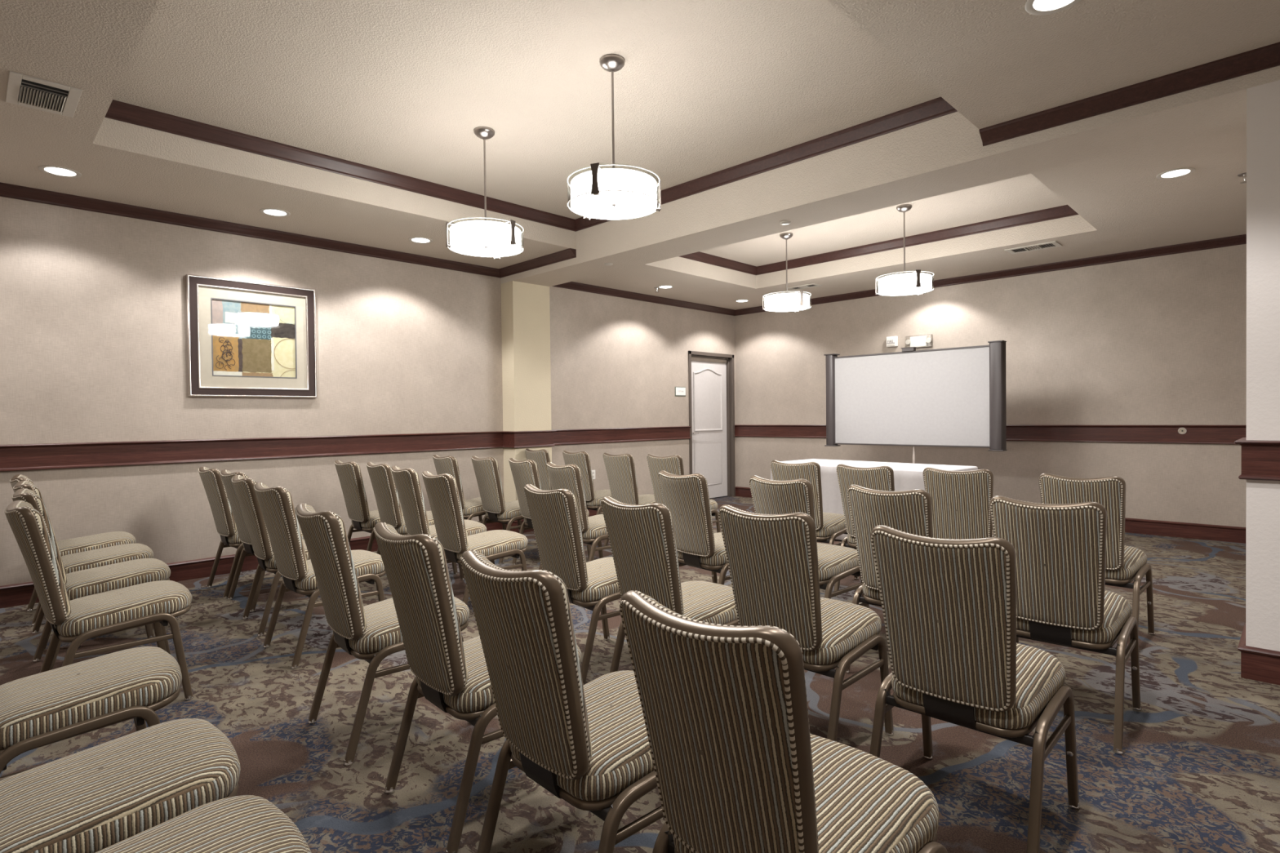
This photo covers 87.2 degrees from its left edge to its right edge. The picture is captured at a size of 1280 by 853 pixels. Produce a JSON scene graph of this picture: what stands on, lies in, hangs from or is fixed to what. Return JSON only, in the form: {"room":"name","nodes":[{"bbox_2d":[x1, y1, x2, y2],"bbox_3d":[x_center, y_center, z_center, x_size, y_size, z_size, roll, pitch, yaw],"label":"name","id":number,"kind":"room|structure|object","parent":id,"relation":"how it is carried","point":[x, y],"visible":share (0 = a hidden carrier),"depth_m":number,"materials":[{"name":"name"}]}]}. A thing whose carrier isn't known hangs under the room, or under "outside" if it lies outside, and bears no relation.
{"room":"event hall","nodes":[
{"label":"event hall","id":0,"kind":"room"},
{"bbox_2d":[0,196,736,586],"bbox_3d":[-1.947,-0.265,6.932,0.375,2.875,9.800,0,1,45],"label":"wall","id":1,"kind":"structure","parent":0,"point":[93,316],"depth_m":5.89,"materials":[{"name":"paint"}]},
{"bbox_2d":[185,274,317,397],"bbox_3d":[-3.236,-0.729,5.656,0.042,0.963,0.966,0,1,45],"label":"framed picture","id":2,"kind":"object","parent":1,"relation":"attached to","point":[246,339],"visible":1,"depth_m":5.63,"materials":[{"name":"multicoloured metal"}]},
{"bbox_2d":[212,298,295,377],"bbox_3d":[-3.240,-0.731,5.664,0.007,0.632,0.643,0,1,45],"label":"print","id":3,"kind":"object","parent":2,"relation":"attached to","point":[251,337],"depth_m":5.66,"materials":[{"name":"multicoloured paper"}]},
{"bbox_2d":[0,182,576,277],"bbox_3d":[-2.994,-1.624,5.011,1.290,0.078,5.449,0,1,45],"label":"trim","id":4,"kind":"structure","parent":1,"relation":"attached to","point":[6,190],"depth_m":5.63,"materials":[{"name":"brown wood"}]},
{"bbox_2d":[0,509,602,608],"bbox_3d":[-2.219,1.107,6.536,0.253,0.150,8.605,0,1,45],"label":"baseboard","id":5,"kind":"structure","parent":1,"relation":"attached to","point":[16,594],"depth_m":5.38,"materials":[{"name":"brown wood"}]},
{"bbox_2d":[0,426,691,471],"bbox_3d":[-2.225,0.163,6.518,0.265,0.182,8.605,0,1,45],"label":"trim","id":6,"kind":"structure","parent":1,"relation":"attached to","point":[14,457],"depth_m":5.82,"materials":[{"name":"brown wood"}]},
{"bbox_2d":[591,470,595,479],"bbox_3d":[-0.583,0.600,8.355,0.008,0.115,0.072,0,1,45],"label":"wall outlet","id":7,"kind":"object","parent":1,"relation":"attached to","point":[593,471],"visible":0.66,"depth_m":8.36,"materials":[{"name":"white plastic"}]},
{"bbox_2d":[675,386,685,395],"bbox_3d":[0.574,-0.496,9.514,0.011,0.132,0.224,0,1,45],"label":"wall sign","id":8,"kind":"object","parent":1,"relation":"attached to","point":[679,391],"visible":1,"depth_m":9.50,"materials":[{"name":"white plastic"}]},
{"bbox_2d":[688,351,735,498],"bbox_3d":[1.032,-0.002,10.079,0.168,2.192,1.063,0,1,45],"label":"door","id":9,"kind":"structure","parent":1,"relation":"in","point":[711,381],"depth_m":10.16,"materials":[{"name":"paint"}]},
{"bbox_2d":[0,0,1279,310],"bbox_3d":[0.705,-1.798,4.364,7.750,0.490,9.950,0,1,45],"label":"ceiling","id":10,"kind":"structure","parent":0,"point":[703,87],"depth_m":4.01,"materials":[{"name":"paint"}]},
{"bbox_2d":[5,71,82,117],"bbox_3d":[-2.950,-1.632,3.324,0.406,0.014,0.260,0,1,45],"label":"ceiling vent","id":11,"kind":"object","parent":10,"relation":"in","point":[23,90],"visible":1,"depth_m":3.31,"materials":[{"name":"white metal"}]},
{"bbox_2d":[38,164,81,177],"bbox_3d":[-3.734,-1.641,4.330,0.212,0.007,0.212,0,1,45],"label":"recessed light","id":12,"kind":"object","parent":10,"relation":"in","point":[57,171],"visible":1,"depth_m":4.33,"materials":[{"name":"white metal"}]},
{"bbox_2d":[259,208,290,217],"bbox_3d":[-2.839,-1.664,5.231,0.212,0.007,0.212,0,1,45],"label":"recessed light","id":13,"kind":"object","parent":10,"relation":"in","point":[268,211],"visible":1,"depth_m":5.23,"materials":[{"name":"white"}]},
{"bbox_2d":[408,236,432,243],"bbox_3d":[-1.986,-1.686,6.089,0.212,0.007,0.212,0,1,45],"label":"recessed light","id":14,"kind":"object","parent":10,"relation":"in","point":[415,239],"visible":1,"depth_m":6.08,"materials":[{"name":"white"}]},
{"bbox_2d":[445,126,524,258],"bbox_3d":[-1.016,-1.554,4.420,0.499,0.780,0.494,0,1,35],"label":"pendant light","id":15,"kind":"object","parent":10,"relation":"hanging from","point":[485,237],"visible":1,"depth_m":4.30,"materials":[{"name":"silver metal"}]},
{"bbox_2d":[449,220,520,254],"bbox_3d":[-1.015,-1.239,4.426,0.456,0.106,0.456,0,1,35],"label":"diffuser","id":16,"kind":"object","parent":15,"relation":"attached to","point":[476,237],"depth_m":4.28,"materials":[{"name":"white"}]},
{"bbox_2d":[104,96,957,231],"bbox_3d":[-0.598,-1.893,3.899,3.676,0.097,3.640,0,1,45],"label":"trim","id":17,"kind":"structure","parent":10,"relation":"attached to","point":[938,107],"depth_m":4.71,"materials":[{"name":"brown wood"}]},
{"bbox_2d":[567,53,661,219],"bbox_3d":[-0.144,-1.552,3.568,0.494,0.780,0.499,0,1,20],"label":"pendant light","id":18,"kind":"object","parent":10,"relation":"hanging from","point":[607,192],"visible":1,"depth_m":3.48,"materials":[{"name":"silver metal"}]},
{"bbox_2d":[570,168,657,216],"bbox_3d":[-0.139,-1.237,3.575,0.456,0.106,0.456,0,1,20],"label":"diffuser","id":19,"kind":"object","parent":18,"relation":"attached to","point":[623,192],"depth_m":3.45,"materials":[{"name":"white"}]},
{"bbox_2d":[657,284,674,288],"bbox_3d":[0.321,-1.746,8.412,0.212,0.007,0.212,0,1,45],"label":"recessed light","id":20,"kind":"object","parent":10,"relation":"in","point":[663,286],"visible":1,"depth_m":8.41,"materials":[{"name":"white"}]},
{"bbox_2d":[734,299,749,302],"bbox_3d":[1.441,-1.774,9.498,0.212,0.007,0.212,0,1,45],"label":"recessed light","id":21,"kind":"object","parent":10,"relation":"in","point":[737,300],"visible":1,"depth_m":9.49,"materials":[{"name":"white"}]},
{"bbox_2d":[779,221,791,225],"bbox_3d":[1.117,-1.564,5.169,0.084,0.010,0.084,0,1,45],"label":"sprinkler head","id":22,"kind":"object","parent":10,"relation":"attached to","point":[784,223],"visible":1,"depth_m":5.16},
{"bbox_2d":[762,232,811,311],"bbox_3d":[1.536,-1.620,7.029,0.494,0.780,0.499,-1,1,-23],"label":"pendant light","id":23,"kind":"object","parent":10,"relation":"hanging from","point":[781,301],"visible":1,"depth_m":6.91,"materials":[{"name":"silver metal"}]},
{"bbox_2d":[764,293,809,310],"bbox_3d":[1.538,-1.305,7.036,0.456,0.106,0.456,-1,1,-23],"label":"diffuser","id":24,"kind":"object","parent":23,"relation":"attached to","point":[781,301],"depth_m":6.87,"materials":[{"name":"white"}]},
{"bbox_2d":[787,283,822,289],"bbox_3d":[2.076,-1.765,8.495,0.395,0.011,0.200,0,1,45],"label":"ceiling vent","id":25,"kind":"object","parent":10,"relation":"in","point":[811,285],"visible":0.98,"depth_m":8.48,"materials":[{"name":"white metal"}]},
{"bbox_2d":[679,204,1079,275],"bbox_3d":[1.911,-1.958,6.425,3.676,0.097,2.489,0,1,45],"label":"trim","id":26,"kind":"structure","parent":10,"relation":"attached to","point":[1064,211],"depth_m":7.29,"materials":[{"name":"brown wood"}]},
{"bbox_2d":[875,204,933,296],"bbox_3d":[2.414,-1.617,6.132,0.494,0.780,0.499,-1,1,-5],"label":"pendant light","id":27,"kind":"object","parent":10,"relation":"hanging from","point":[918,282],"visible":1,"depth_m":6.03,"materials":[{"name":"silver metal"}]},
{"bbox_2d":[878,273,931,293],"bbox_3d":[2.417,-1.303,6.139,0.456,0.106,0.456,-1,1,-5],"label":"diffuser","id":28,"kind":"object","parent":27,"relation":"attached to","point":[900,283],"depth_m":5.99,"materials":[{"name":"white"}]},
{"bbox_2d":[1004,240,1062,253],"bbox_3d":[3.873,-1.759,6.621,0.445,0.011,0.250,0,1,45],"label":"ceiling vent","id":29,"kind":"object","parent":10,"relation":"in","point":[1051,244],"visible":1,"depth_m":6.61,"materials":[{"name":"white metal"}]},
{"bbox_2d":[1024,0,1080,14],"bbox_3d":[1.632,-1.678,2.637,0.212,0.007,0.212,0,1,45],"label":"recessed light","id":30,"kind":"object","parent":10,"relation":"in","point":[1032,6],"visible":1,"depth_m":2.68,"materials":[{"name":"white"}]},
{"bbox_2d":[978,41,1279,146],"bbox_3d":[2.866,-1.662,2.981,2.534,0.078,0.070,0,1,45],"label":"trim","id":31,"kind":"structure","parent":10,"relation":"attached to","point":[1265,57],"depth_m":3.35,"materials":[{"name":"brown wood"}]},
{"bbox_2d":[1155,167,1195,179],"bbox_3d":[3.661,-1.729,4.595,0.212,0.007,0.212,0,1,45],"label":"recessed light","id":32,"kind":"object","parent":10,"relation":"in","point":[1178,172],"visible":1,"depth_m":4.60,"materials":[{"name":"white"}]},
{"bbox_2d":[1237,172,1246,183],"bbox_3d":[4.167,-1.711,4.629,0.080,0.056,0.080,0,1,45],"label":"sprinkler head","id":33,"kind":"object","parent":10,"relation":"attached to","point":[1244,175],"visible":0.73,"depth_m":4.62},
{"bbox_2d":[0,496,1279,852],"bbox_3d":[0.704,1.229,4.408,8.000,0.100,10.100,0,1,45],"label":"floor","id":34,"kind":"structure","parent":0,"point":[1197,771],"depth_m":2.61,"materials":[{"name":"carpet"}]},
{"bbox_2d":[9,474,136,626],"bbox_3d":[-3.760,0.769,4.481,0.486,0.920,0.630,0,1,45],"label":"banquet chair","id":35,"kind":"object","parent":34,"relation":"on","point":[83,544],"visible":0.34,"depth_m":4.44,"materials":[{"name":"fabric"}]},
{"bbox_2d":[13,480,153,651],"bbox_3d":[-3.293,0.771,4.004,0.486,0.920,0.630,0,1,45],"label":"banquet chair","id":36,"kind":"object","parent":34,"relation":"on","point":[81,561],"visible":0.3,"depth_m":3.96,"materials":[{"name":"fabric"}]},
{"bbox_2d":[0,646,182,781],"bbox_3d":[-1.771,0.781,2.027,0.630,0.920,0.486,-1,1,-44],"label":"banquet chair","id":37,"kind":"object","parent":34,"relation":"on","point":[46,708],"visible":0.86,"depth_m":1.97,"materials":[{"name":"fabric"}]},
{"bbox_2d":[11,488,170,670],"bbox_3d":[-2.858,0.772,3.529,0.486,0.920,0.630,0,1,45],"label":"banquet chair","id":38,"kind":"object","parent":34,"relation":"on","point":[84,583],"visible":0.43,"depth_m":3.46,"materials":[{"name":"fabric"}]},
{"bbox_2d":[4,500,193,700],"bbox_3d":[-2.385,0.775,2.991,0.486,0.920,0.630,0,1,44],"label":"banquet chair","id":39,"kind":"object","parent":34,"relation":"on","point":[76,621],"visible":0.94,"depth_m":2.83,"materials":[{"name":"fabric"}]},
{"bbox_2d":[0,718,240,852],"bbox_3d":[-1.248,0.784,1.461,0.630,0.920,0.486,-1,1,-44],"label":"banquet chair","id":40,"kind":"object","parent":34,"relation":"on","point":[95,799],"visible":0.85,"depth_m":1.44,"materials":[{"name":"fabric"}]},
{"bbox_2d":[95,795,311,852],"bbox_3d":[-0.892,0.785,1.096,0.630,0.920,0.486,-1,1,-44],"label":"banquet chair","id":41,"kind":"object","parent":34,"relation":"on","point":[245,824],"visible":1,"depth_m":1.25,"materials":[{"name":"fabric"}]},
{"bbox_2d":[198,466,282,599],"bbox_3d":[-2.931,0.751,5.056,0.486,0.920,0.630,0,1,45],"label":"banquet chair","id":42,"kind":"object","parent":34,"relation":"on","point":[211,479],"visible":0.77,"depth_m":4.81,"materials":[{"name":"metal"}]},
{"bbox_2d":[219,469,303,612],"bbox_3d":[-2.562,0.752,4.721,0.486,0.920,0.630,0,1,43],"label":"banquet chair","id":43,"kind":"object","parent":34,"relation":"on","point":[226,475],"visible":0.42,"depth_m":4.53,"materials":[{"name":"metal"}]},
{"bbox_2d":[231,475,310,636],"bbox_3d":[-2.187,0.755,4.224,0.630,0.920,0.486,-1,1,-40],"label":"banquet chair","id":44,"kind":"object","parent":34,"relation":"on","point":[243,487],"visible":0.59,"depth_m":3.98,"materials":[{"name":"metal"}]},
{"bbox_2d":[253,482,386,669],"bbox_3d":[-1.750,0.757,3.706,0.486,0.920,0.630,0,1,45],"label":"banquet chair","id":45,"kind":"object","parent":34,"relation":"on","point":[276,503],"visible":0.78,"depth_m":3.48,"materials":[{"name":"fabric"}]},
{"bbox_2d":[333,460,403,551],"bbox_3d":[-2.218,0.734,5.682,0.630,0.920,0.486,-1,1,-44],"label":"banquet chair","id":46,"kind":"object","parent":34,"relation":"on","point":[349,474],"visible":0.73,"depth_m":5.45,"materials":[{"name":"fabric"}]},
{"bbox_2d":[294,503,470,766],"bbox_3d":[-1.043,0.763,2.752,0.630,0.920,0.486,-1,1,-41],"label":"banquet chair","id":47,"kind":"object","parent":34,"relation":"on","point":[371,633],"visible":0.78,"depth_m":2.53,"materials":[{"name":"fabric"}]},
{"bbox_2d":[365,462,457,575],"bbox_3d":[-1.831,0.734,5.377,0.630,0.920,0.486,-1,1,-42],"label":"banquet chair","id":48,"kind":"object","parent":34,"relation":"on","point":[387,499],"visible":0.6,"depth_m":5.15,"materials":[{"name":"fabric"}]},
{"bbox_2d":[391,466,486,580],"bbox_3d":[-1.451,0.737,4.866,0.630,0.920,0.486,-1,1,-38],"label":"banquet chair","id":49,"kind":"object","parent":34,"relation":"on","point":[406,481],"visible":0.62,"depth_m":4.64,"materials":[{"name":"fabric"}]},
{"bbox_2d":[432,454,506,529],"bbox_3d":[-1.605,0.718,6.344,0.630,0.920,0.486,-1,1,-42],"label":"banquet chair","id":50,"kind":"object","parent":34,"relation":"on","point":[471,508],"visible":0.44,"depth_m":6.12,"materials":[{"name":"fabric"}]},
{"bbox_2d":[422,471,528,604],"bbox_3d":[-1.068,0.740,4.374,0.630,0.920,0.486,-1,1,-40],"label":"banquet chair","id":51,"kind":"object","parent":34,"relation":"on","point":[442,490],"visible":0.84,"depth_m":4.20,"materials":[{"name":"fabric"}]},
{"bbox_2d":[373,522,582,852],"bbox_3d":[-0.527,0.764,2.233,0.630,0.920,0.486,-1,1,-42],"label":"banquet chair","id":52,"kind":"object","parent":34,"relation":"on","point":[451,673],"visible":0.73,"depth_m":2.00,"materials":[{"name":"fabric"}]},
{"bbox_2d":[471,455,527,564],"bbox_3d":[-1.176,0.717,6.071,0.630,0.920,0.486,-1,1,-40],"label":"banquet chair","id":53,"kind":"object","parent":34,"relation":"on","point":[486,470],"visible":0.8,"depth_m":5.86,"materials":[{"name":"fabric"}]},
{"bbox_2d":[524,448,551,490],"bbox_3d":[-0.919,0.695,7.386,0.630,0.920,0.486,-1,1,-42],"label":"banquet chair","id":54,"kind":"object","parent":34,"relation":"on","point":[541,457],"visible":0.24,"depth_m":7.14,"materials":[{"name":"beige fabric"}]},
{"bbox_2d":[508,457,591,569],"bbox_3d":[-0.763,0.718,5.667,0.630,0.920,0.486,-1,1,-38],"label":"banquet chair","id":55,"kind":"object","parent":34,"relation":"on","point":[524,473],"visible":0.5,"depth_m":5.51,"materials":[{"name":"fabric"}]},
{"bbox_2d":[460,550,663,852],"bbox_3d":[-0.121,0.766,1.760,0.630,0.920,0.486,-1,1,-43],"label":"banquet chair","id":56,"kind":"object","parent":34,"relation":"on","point":[587,744],"visible":0.86,"depth_m":1.55,"materials":[{"name":"fabric"}]},
{"bbox_2d":[524,484,621,684],"bbox_3d":[-0.249,0.744,3.429,0.630,0.920,0.486,-1,1,-40],"label":"banquet chair","id":57,"kind":"object","parent":34,"relation":"on","point":[591,585],"visible":0.66,"depth_m":3.21,"materials":[{"name":"fabric"}]},
{"bbox_2d":[546,462,610,562],"bbox_3d":[-0.368,0.722,5.084,0.630,0.920,0.486,-1,1,-39],"label":"banquet chair","id":58,"kind":"object","parent":34,"relation":"on","point":[593,529],"visible":0.5,"depth_m":4.85,"materials":[{"name":"fabric"}]},
{"bbox_2d":[562,450,611,515],"bbox_3d":[-0.453,0.697,6.879,0.630,0.920,0.486,-1,1,-41],"label":"banquet chair","id":59,"kind":"object","parent":34,"relation":"on","point":[593,499],"visible":0.53,"depth_m":6.64,"materials":[{"name":"fabric"}]},
{"bbox_2d":[602,452,655,546],"bbox_3d":[-0.018,0.699,6.393,0.630,0.920,0.486,-1,1,-42],"label":"banquet chair","id":60,"kind":"object","parent":34,"relation":"on","point":[620,468],"visible":0.53,"depth_m":6.18,"materials":[{"name":"fabric"}]},
{"bbox_2d":[600,496,738,672],"bbox_3d":[0.170,0.747,2.868,0.630,0.920,0.486,-1,1,-41],"label":"banquet chair","id":61,"kind":"object","parent":34,"relation":"on","point":[642,538],"visible":0.58,"depth_m":2.68,"materials":[{"name":"fabric"}]},
{"bbox_2d":[646,453,720,533],"bbox_3d":[0.387,0.699,6.074,0.486,0.920,0.630,0,1,43],"label":"banquet chair","id":62,"kind":"object","parent":34,"relation":"on","point":[673,464],"visible":0.39,"depth_m":5.92,"materials":[{"name":"fabric"}]},
{"bbox_2d":[657,470,730,585],"bbox_3d":[0.447,0.726,4.173,0.630,0.920,0.486,-1,1,-39],"label":"banquet chair","id":63,"kind":"object","parent":34,"relation":"on","point":[686,497],"visible":0.73,"depth_m":3.97,"materials":[{"name":"fabric"}]},
{"bbox_2d":[619,590,947,852],"bbox_3d":[0.292,0.768,1.352,0.630,0.920,0.486,-1,1,-44],"label":"banquet chair","id":64,"kind":"object","parent":34,"relation":"on","point":[739,767],"visible":1,"depth_m":1.17,"materials":[{"name":"fabric"}]},
{"bbox_2d":[718,504,893,742],"bbox_3d":[0.622,0.746,2.584,0.486,0.920,0.630,0,1,44],"label":"banquet chair","id":65,"kind":"object","parent":34,"relation":"on","point":[772,559],"visible":0.77,"depth_m":2.38,"materials":[{"name":"fabric"}]},
{"bbox_2d":[749,475,869,608],"bbox_3d":[0.938,0.726,3.778,0.630,0.920,0.486,-1,1,-42],"label":"banquet chair","id":66,"kind":"object","parent":34,"relation":"on","point":[836,563],"visible":0.38,"depth_m":3.59,"materials":[{"name":"fabric"}]},
{"bbox_2d":[770,460,858,592],"bbox_3d":[1.294,0.703,5.058,0.486,0.920,0.630,0,1,43],"label":"banquet chair","id":67,"kind":"object","parent":34,"relation":"on","point":[828,526],"visible":0.46,"depth_m":4.83,"materials":[{"name":"fabric"}]},
{"bbox_2d":[833,463,894,597],"bbox_3d":[1.657,0.706,4.602,0.630,0.920,0.486,-1,1,-44],"label":"banquet chair","id":68,"kind":"object","parent":34,"relation":"on","point":[881,477],"visible":0.42,"depth_m":4.42,"materials":[{"name":"fabric"}]},
{"bbox_2d":[845,484,933,673],"bbox_3d":[1.312,0.729,3.242,0.630,0.920,0.486,-1,1,-44],"label":"banquet chair","id":69,"kind":"object","parent":34,"relation":"on","point":[910,512],"visible":0.39,"depth_m":3.07,"materials":[{"name":"fabric"}]},
{"bbox_2d":[823,340,1006,463],"bbox_3d":[3.009,0.121,7.421,1.944,1.962,0.614,0,1,45],"label":"projection screen","id":70,"kind":"object","parent":34,"relation":"on","point":[948,397],"visible":0.85,"depth_m":7.22,"materials":[{"name":"fabric"}]},
{"bbox_2d":[922,466,993,539],"bbox_3d":[2.078,0.706,4.275,0.486,0.920,0.630,0,1,38],"label":"banquet chair","id":71,"kind":"object","parent":34,"relation":"on","point":[960,500],"visible":0.46,"depth_m":4.05,"materials":[{"name":"fabric"}]},
{"bbox_2d":[869,524,1079,852],"bbox_3d":[1.020,0.749,2.086,0.486,0.920,0.630,0,1,44],"label":"banquet chair","id":72,"kind":"object","parent":34,"relation":"on","point":[948,606],"visible":0.98,"depth_m":1.90,"materials":[{"name":"fabric"}]},
{"bbox_2d":[989,495,1142,755],"bbox_3d":[1.731,0.731,2.771,0.486,0.920,0.630,0,1,43],"label":"banquet chair","id":73,"kind":"object","parent":34,"relation":"on","point":[1062,599],"visible":0.78,"depth_m":2.57,"materials":[{"name":"fabric"}]},
{"bbox_2d":[1038,473,1155,656],"bbox_3d":[2.511,0.708,3.734,0.630,0.920,0.486,-1,1,-44],"label":"banquet chair","id":74,"kind":"object","parent":34,"relation":"on","point":[1124,564],"visible":0.51,"depth_m":3.51,"materials":[{"name":"fabric"}]},
{"bbox_2d":[734,244,1246,527],"bbox_3d":[4.175,-0.348,7.863,7.750,2.875,0.150,0,1,45],"label":"wall","id":75,"kind":"structure","parent":0,"point":[1157,340],"depth_m":7.24,"materials":[{"name":"paint"}]},
{"bbox_2d":[886,336,897,346],"bbox_3d":[3.236,-1.089,8.632,0.136,0.132,0.055,0,1,45],"label":"fire alarm","id":76,"kind":"object","parent":75,"relation":"attached to","point":[891,341],"visible":1,"depth_m":8.61,"materials":[{"name":"white plastic"}]},
{"bbox_2d":[551,234,1246,315],"bbox_3d":[2.382,-1.712,6.856,6.320,0.078,3.755,0,1,45],"label":"trim","id":77,"kind":"structure","parent":75,"relation":"attached to","point":[1237,239],"depth_m":7.81,"materials":[{"name":"brown wood"}]},
{"bbox_2d":[905,333,932,347],"bbox_3d":[3.477,-1.063,8.382,0.324,0.150,0.071,0,1,45],"label":"emergency light","id":78,"kind":"object","parent":75,"relation":"attached to","point":[921,341],"visible":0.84,"depth_m":8.37,"materials":[{"name":"white plastic"}]},
{"bbox_2d":[734,424,1246,444],"bbox_3d":[3.710,0.071,8.198,6.320,0.182,0.045,0,1,45],"label":"trim","id":79,"kind":"structure","parent":75,"relation":"attached to","point":[1195,434],"depth_m":7.12,"materials":[{"name":"brown wood"}]},
{"bbox_2d":[735,486,1245,543],"bbox_3d":[3.721,1.015,8.211,6.320,0.150,0.045,0,1,45],"label":"baseboard","id":80,"kind":"structure","parent":75,"relation":"attached to","point":[1155,527],"depth_m":6.62,"materials":[{"name":"brown wood"}]},
{"bbox_2d":[1177,426,1186,434],"bbox_3d":[5.323,0.043,6.597,0.072,0.072,0.010,0,1,45],"label":"door stop","id":81,"kind":"object","parent":75,"relation":"attached to","point":[1182,430],"visible":1,"depth_m":6.60,"materials":[{"name":"silver metal"}]},
{"bbox_2d":[1245,80,1279,651],"bbox_3d":[2.923,-0.252,2.166,1.498,2.875,9.700,0,1,45],"label":"wall","id":82,"kind":"structure","parent":0,"point":[1263,101],"depth_m":3.08,"materials":[{"name":"paint"}]},
{"bbox_2d":[1234,437,1279,480],"bbox_3d":[3.461,0.151,2.808,1.438,0.182,0.536,0,1,45],"label":"trim","id":83,"kind":"structure","parent":82,"relation":"attached to","point":[1260,459],"depth_m":3.08,"materials":[{"name":"brown wood"}]},
{"bbox_2d":[1237,622,1279,685],"bbox_3d":[3.480,1.095,2.822,1.426,0.150,0.524,0,1,45],"label":"baseboard","id":84,"kind":"structure","parent":82,"relation":"attached to","point":[1260,664],"depth_m":3.09,"materials":[{"name":"brown wood"}]},
{"bbox_3d":[2.317,0.762,6.839,0.740,0.727,1.800,-1,1,-41],"label":"folding table","id":85,"kind":"object","parent":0,"visible":0},
{"bbox_2d":[770,458,977,540],"bbox_3d":[2.317,0.747,6.839,0.887,0.728,1.934,-1,1,-41],"label":"tablecloth","id":86,"kind":"object","parent":85,"relation":"on","point":[907,476],"visible":0.24,"depth_m":6.65,"materials":[{"name":"white fabric"}]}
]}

